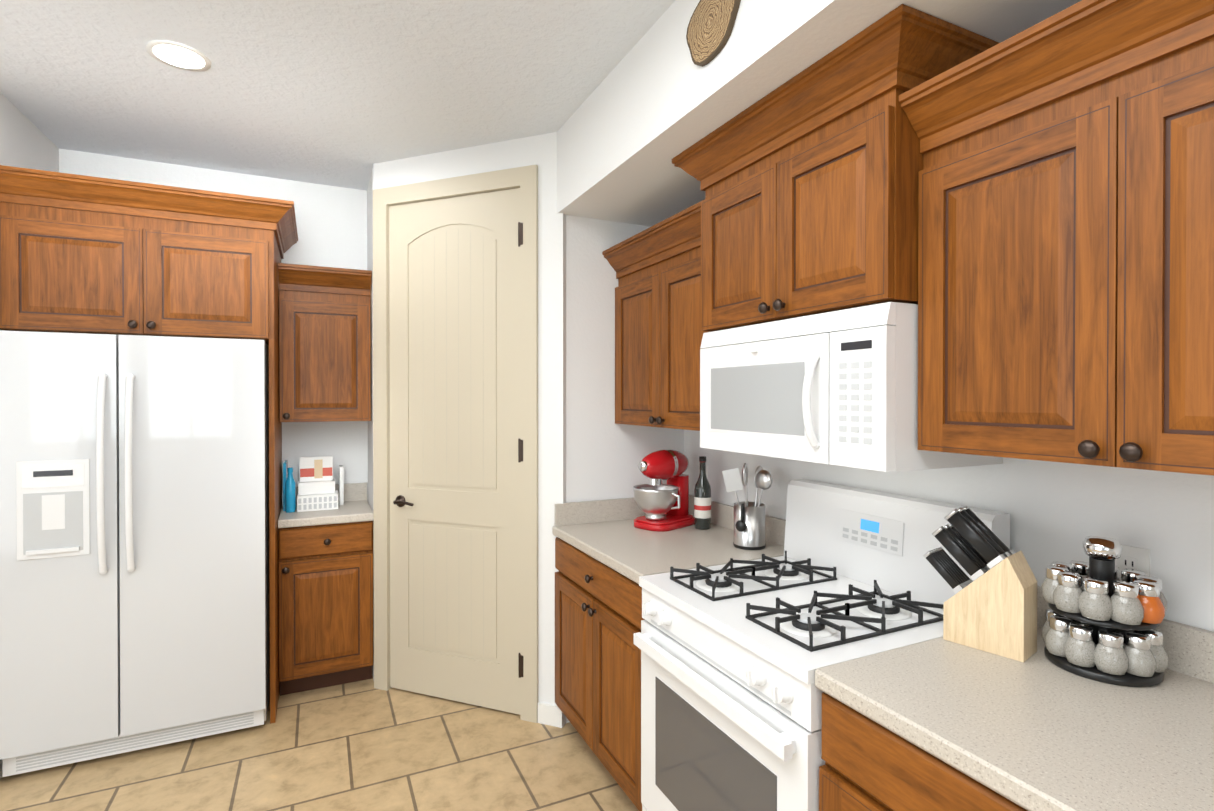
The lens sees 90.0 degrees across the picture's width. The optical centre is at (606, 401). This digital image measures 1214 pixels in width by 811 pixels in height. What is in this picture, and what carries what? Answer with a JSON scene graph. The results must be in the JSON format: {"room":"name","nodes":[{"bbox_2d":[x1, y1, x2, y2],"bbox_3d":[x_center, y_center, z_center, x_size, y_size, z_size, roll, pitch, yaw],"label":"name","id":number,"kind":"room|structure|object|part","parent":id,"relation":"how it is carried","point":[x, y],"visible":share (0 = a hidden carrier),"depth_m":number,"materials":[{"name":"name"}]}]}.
{"room":"kitchen","nodes":[
{"label":"kitchen","id":0,"kind":"room"},
{"bbox_2d":[0,92,58,778],"bbox_3d":[-3.994,0.133,1.890,3.330,2.700,0.750,0,0,-25],"label":"wall","id":1,"kind":"structure","parent":0,"point":[25,142],"depth_m":2.57,"materials":[{"name":"white paint"}]},
{"bbox_2d":[59,149,367,505],"bbox_3d":[-2.922,0.126,2.883,6.120,2.700,0.120,0,0,-25],"label":"wall","id":2,"kind":"structure","parent":0,"point":[331,222],"depth_m":3.41,"materials":[{"name":"white paint"}]},
{"bbox_2d":[278,263,371,421],"bbox_3d":[-1.512,-0.291,3.266,0.433,0.790,0.390,0,0,-25],"label":"upper cabinet","id":3,"kind":"object","parent":2,"relation":"attached to","point":[324,344],"visible":1,"depth_m":3.14,"materials":[{"name":"brown wood"}]},
{"bbox_2d":[0,675,638,810],"bbox_3d":[-0.831,1.524,0.111,7.500,0.060,9.000,0,0,-25],"label":"floor","id":4,"kind":"structure","parent":0,"point":[364,745],"depth_m":2.45,"materials":[{"name":"tile"}]},
{"bbox_2d":[0,330,269,776],"bbox_3d":[-2.061,0.602,2.787,0.901,1.750,0.770,0,0,-25],"label":"fridge","id":5,"kind":"object","parent":4,"relation":"on","point":[134,555],"visible":1,"depth_m":2.48,"materials":[{"name":"white metal"}]},
{"bbox_3d":[-1.970,0.289,2.434,0.116,0.805,0.060,0,0,-25],"label":"handle","id":6,"kind":"part","parent":5,"relation":"part of","materials":[{"name":"white plastic"}]},
{"bbox_2d":[0,165,297,723],"bbox_3d":[-2.031,0.287,2.844,1.030,2.380,0.710,0,0,-25],"label":"cabinet","id":7,"kind":"object","parent":4,"relation":"on","point":[87,254],"visible":1,"depth_m":2.56,"materials":[{"name":"brown wood"}]},
{"bbox_2d":[278,482,372,695],"bbox_3d":[-1.493,0.974,3.234,0.433,1.000,0.478,0,0,-25],"label":"base cabinet","id":8,"kind":"object","parent":4,"relation":"on","point":[325,557],"visible":0.98,"depth_m":3.06,"materials":[{"name":"brown wood"}]},
{"bbox_2d":[283,456,343,512],"bbox_3d":[-1.586,0.435,3.287,0.292,0.275,0.243,0,0,-25],"label":"containers","id":9,"kind":"object","parent":8,"relation":"on","point":[317,491],"visible":1,"depth_m":3.22,"materials":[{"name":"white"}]},
{"bbox_2d":[552,495,785,810],"bbox_3d":[0.241,0.972,2.517,0.723,1.014,0.843,0,0,-25],"label":"base cabinet","id":10,"kind":"object","parent":4,"relation":"on","point":[608,554],"visible":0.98,"depth_m":2.37,"materials":[{"name":"brown wood"}]},
{"bbox_2d":[633,449,693,531],"bbox_3d":[0.272,0.390,2.754,0.240,0.344,0.324,0,1,45],"label":"stand mixer","id":11,"kind":"object","parent":10,"relation":"on","point":[664,507],"visible":1,"depth_m":2.69,"materials":[{"name":"red metal"}]},
{"bbox_2d":[694,456,710,529],"bbox_3d":[0.425,0.403,2.697,0.076,0.319,0.076,0,0,-25],"label":"bottle","id":12,"kind":"object","parent":10,"relation":"on","point":[702,504],"visible":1,"depth_m":2.67,"materials":[{"name":"black glass"}]},
{"bbox_2d":[722,463,772,549],"bbox_3d":[0.550,0.399,2.355,0.202,0.331,0.177,0,0,34],"label":"utensil holder","id":13,"kind":"object","parent":10,"relation":"on","point":[749,525],"visible":1,"depth_m":2.31,"materials":[{"name":"silver metal"}]},
{"bbox_2d":[633,479,1009,810],"bbox_3d":[0.566,0.888,1.781,0.737,1.190,0.754,0,0,-25],"label":"range","id":14,"kind":"object","parent":4,"relation":"on","point":[735,654],"visible":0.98,"depth_m":1.69,"materials":[{"name":"white metal"}]},
{"bbox_2d":[815,682,1042,810],"bbox_3d":[0.954,1.052,1.057,0.691,0.873,0.880,0,0,-25],"label":"base cabinet","id":15,"kind":"object","parent":4,"relation":"on","point":[870,765],"depth_m":1.15,"materials":[{"name":"brown wood"}]},
{"bbox_2d":[815,626,1213,810],"bbox_3d":[1.113,0.596,0.715,0.697,0.040,1.628,0,0,-25],"label":"countertop","id":16,"kind":"structure","parent":15,"relation":"on","point":[1054,737],"depth_m":1.09,"materials":[{"name":"beige stone"}]},
{"bbox_2d":[923,506,1036,662],"bbox_3d":[0.878,0.413,1.442,0.093,0.316,0.218,0,0,-39],"label":"knife block","id":17,"kind":"object","parent":16,"relation":"on","point":[990,605],"visible":1,"depth_m":1.40,"materials":[{"name":"beige wood"}]},
{"bbox_2d":[1041,536,1168,686],"bbox_3d":[1.068,0.432,1.311,0.214,0.280,0.214,0,0,-25],"label":"spice rack","id":18,"kind":"object","parent":16,"relation":"on","point":[1103,622],"visible":1,"depth_m":1.25,"materials":[{"name":"black plastic"}]},
{"bbox_2d":[0,0,674,190],"bbox_3d":[-0.831,-1.246,0.093,7.500,0.080,9.000,0,0,-25],"label":"ceiling","id":19,"kind":"structure","parent":0,"point":[344,93],"depth_m":2.27,"materials":[{"name":"white paint"}]},
{"bbox_2d":[146,40,210,71],"bbox_3d":[-1.508,-1.216,2.141,0.190,0.004,0.190,0,0,-25],"label":"recessed light","id":20,"kind":"object","parent":19,"relation":"in","point":[180,55],"visible":1,"depth_m":2.13,"materials":[{"name":"white plastic"}]},
{"bbox_2d":[367,168,373,679],"bbox_3d":[-1.268,0.123,3.389,0.100,2.700,0.390,0,0,-25],"label":"wall","id":21,"kind":"structure","parent":0,"point":[370,189],"depth_m":3.28,"materials":[{"name":"white paint"}]},
{"bbox_2d":[373,132,565,725],"bbox_3d":[-0.680,0.126,2.999,1.077,2.700,0.120,0,0,21],"label":"wall","id":22,"kind":"structure","parent":0,"point":[540,151],"depth_m":2.78,"materials":[{"name":"white paint"}]},
{"bbox_2d":[373,165,537,722],"bbox_3d":[-0.737,0.196,3.012,0.940,2.559,0.138,0,0,21],"label":"door frame","id":23,"kind":"structure","parent":22,"relation":"attached to","point":[524,179],"depth_m":2.85,"materials":[{"name":"beige wood"}]},
{"bbox_2d":[389,188,522,714],"bbox_3d":[-0.749,0.235,2.952,0.782,2.458,0.087,0,0,21],"label":"pantry door","id":24,"kind":"structure","parent":22,"relation":"in","point":[456,450],"depth_m":2.96,"materials":[{"name":"beige wood"}]},
{"bbox_2d":[538,702,562,727],"bbox_3d":[-0.259,1.432,2.774,0.124,0.090,0.014,0,0,21],"label":"baseboard","id":25,"kind":"structure","parent":22,"relation":"attached to","point":[550,714],"depth_m":2.77,"materials":[{"name":"white wood"}]},
{"bbox_2d":[566,215,683,722],"bbox_3d":[0.063,0.126,2.966,0.660,2.700,0.120,0,0,-25],"label":"wall","id":26,"kind":"structure","parent":0,"point":[605,454],"depth_m":2.84,"materials":[{"name":"white paint"}]},
{"bbox_2d":[557,0,1081,226],"bbox_3d":[1.509,-1.020,-0.097,0.680,0.370,6.640,0,0,-25],"label":"soffit","id":27,"kind":"structure","parent":0,"point":[653,105],"depth_m":1.86,"materials":[{"name":"white paint"}]},
{"bbox_2d":[686,0,740,66],"bbox_3d":[0.288,-1.034,1.655,0.014,0.194,0.245,0,0,-25],"label":"decorative plate","id":28,"kind":"object","parent":27,"relation":"attached to","point":[710,27],"visible":0.98,"depth_m":1.66,"materials":[{"name":"brown"}]},
{"bbox_2d":[684,430,1213,631],"bbox_3d":[1.362,0.138,1.148,0.120,2.700,9.000,0,0,-25],"label":"wall","id":29,"kind":"structure","parent":0,"point":[1059,511],"depth_m":1.50,"materials":[{"name":"white paint"}]},
{"bbox_2d":[602,201,706,430],"bbox_3d":[0.363,-0.297,2.569,0.450,0.810,0.844,0,0,-25],"label":"upper cabinet","id":30,"kind":"object","parent":29,"relation":"attached to","point":[658,331],"visible":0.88,"depth_m":2.49,"materials":[{"name":"brown wood"}]},
{"bbox_2d":[698,463,707,478],"bbox_3d":[0.457,0.356,2.900,0.007,0.116,0.072,0,0,-25],"label":"electrical outlet","id":31,"kind":"object","parent":29,"relation":"attached to","point":[699,470],"visible":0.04,"depth_m":2.90,"materials":[{"name":"white plastic"}]},
{"bbox_2d":[672,4,998,331],"bbox_3d":[0.669,-0.542,1.821,0.540,0.606,0.928,0,0,-25],"label":"upper cabinet","id":32,"kind":"object","parent":29,"relation":"attached to","point":[808,177],"visible":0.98,"depth_m":1.56,"materials":[{"name":"brown wood"}]},
{"bbox_2d":[700,302,1002,471],"bbox_3d":[0.653,-0.036,1.816,0.480,0.394,0.752,0,0,-25],"label":"microwave","id":33,"kind":"object","parent":32,"relation":"attached to","point":[839,388],"visible":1,"depth_m":1.56,"materials":[{"name":"white plastic"}]},
{"bbox_2d":[907,0,1213,475],"bbox_3d":[1.087,-0.292,1.125,0.387,0.820,0.852,0,0,-25],"label":"upper cabinet","id":34,"kind":"object","parent":29,"relation":"attached to","point":[1066,247],"depth_m":1.12,"materials":[{"name":"brown wood"}]},
{"bbox_2d":[1037,586,1213,681],"bbox_3d":[1.418,0.525,0.860,0.020,0.099,1.628,0,0,-25],"label":"backsplash","id":35,"kind":"structure","parent":29,"relation":"attached to","point":[1189,649],"depth_m":1.27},
{"bbox_2d":[1115,545,1150,580],"bbox_3d":[1.184,0.386,1.374,0.007,0.116,0.072,0,0,-25],"label":"electrical outlet","id":36,"kind":"object","parent":29,"relation":"attached to","point":[1135,558],"visible":0.5,"depth_m":1.36,"materials":[{"name":"white plastic"}]}
]}

